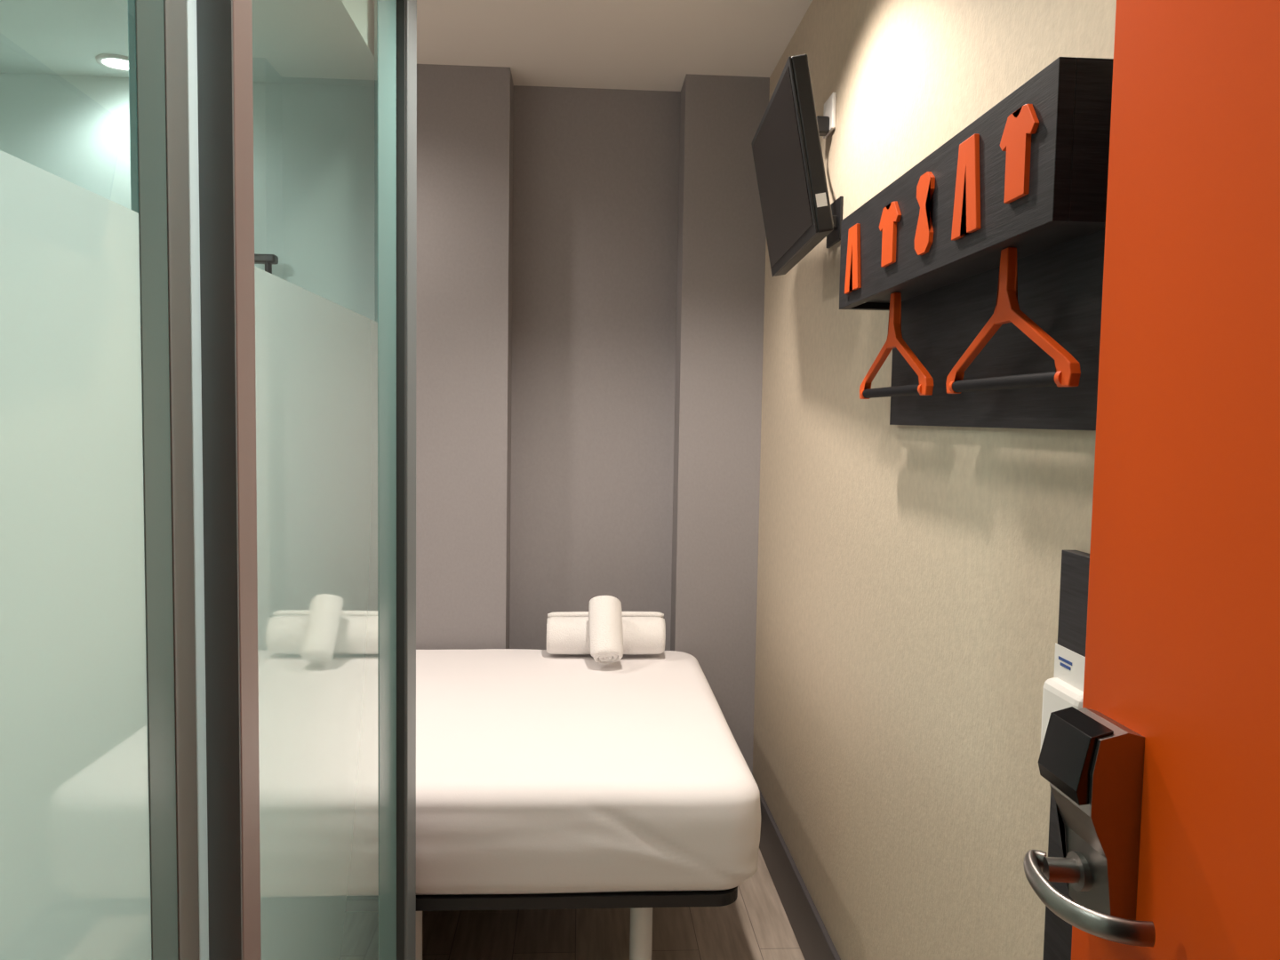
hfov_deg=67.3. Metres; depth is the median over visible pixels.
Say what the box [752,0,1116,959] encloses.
wall
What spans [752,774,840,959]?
baseboard
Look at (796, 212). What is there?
television
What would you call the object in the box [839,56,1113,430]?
coat rack
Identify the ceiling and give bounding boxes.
[416,0,812,91]
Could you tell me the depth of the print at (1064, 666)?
1.08 m
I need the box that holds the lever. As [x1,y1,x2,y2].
[1023,849,1155,947]
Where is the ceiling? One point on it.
(620, 44)
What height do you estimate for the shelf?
0.014 m
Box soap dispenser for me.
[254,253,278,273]
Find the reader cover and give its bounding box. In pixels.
[1038,706,1113,805]
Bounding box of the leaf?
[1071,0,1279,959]
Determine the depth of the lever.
0.74 m
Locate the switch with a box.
[1040,643,1085,751]
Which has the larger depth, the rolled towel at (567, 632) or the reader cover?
the rolled towel at (567, 632)
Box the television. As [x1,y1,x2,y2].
[751,54,833,276]
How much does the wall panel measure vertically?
1.128 m
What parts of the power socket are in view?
plate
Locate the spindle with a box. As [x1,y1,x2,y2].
[1042,856,1080,883]
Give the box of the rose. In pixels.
[1066,850,1092,891]
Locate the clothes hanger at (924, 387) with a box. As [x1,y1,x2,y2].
[859,292,933,399]
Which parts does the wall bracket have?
arm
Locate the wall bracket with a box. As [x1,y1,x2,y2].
[826,196,843,247]
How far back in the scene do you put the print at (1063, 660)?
1.08 m
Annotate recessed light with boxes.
[95,54,128,71]
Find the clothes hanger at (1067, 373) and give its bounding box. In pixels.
[945,247,1080,393]
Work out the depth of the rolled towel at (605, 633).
2.92 m
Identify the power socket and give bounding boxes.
[816,92,836,138]
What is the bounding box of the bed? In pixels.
[416,648,760,959]
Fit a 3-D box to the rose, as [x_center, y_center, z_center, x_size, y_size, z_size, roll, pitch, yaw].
[0.376,0.333,0.820,0.010,0.032,0.032,1,4,-3]
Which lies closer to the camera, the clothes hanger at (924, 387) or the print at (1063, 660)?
the print at (1063, 660)
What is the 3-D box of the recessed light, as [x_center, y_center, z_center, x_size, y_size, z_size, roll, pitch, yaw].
[-0.910,-0.729,1.684,0.076,0.005,0.076,1,4,-3]
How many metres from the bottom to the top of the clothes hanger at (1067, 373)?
0.179 m
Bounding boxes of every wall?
[416,64,769,774]
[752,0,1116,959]
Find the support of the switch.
attached to the wall panel
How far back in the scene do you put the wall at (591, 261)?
3.25 m
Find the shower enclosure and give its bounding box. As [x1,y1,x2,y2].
[0,0,416,959]
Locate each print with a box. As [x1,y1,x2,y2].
[1058,656,1071,665]
[1060,662,1070,670]
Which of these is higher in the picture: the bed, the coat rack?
the coat rack
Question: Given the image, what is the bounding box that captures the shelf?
[867,224,1105,303]
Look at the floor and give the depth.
2.58 m
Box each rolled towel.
[546,611,665,654]
[588,595,623,663]
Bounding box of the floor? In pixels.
[422,847,804,959]
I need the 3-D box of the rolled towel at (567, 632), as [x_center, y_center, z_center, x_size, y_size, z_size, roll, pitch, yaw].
[-0.109,0.492,3.087,0.379,0.134,0.130,1,4,-3]
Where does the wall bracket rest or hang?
attached to the wall at (908, 577)
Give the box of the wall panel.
[1042,549,1089,959]

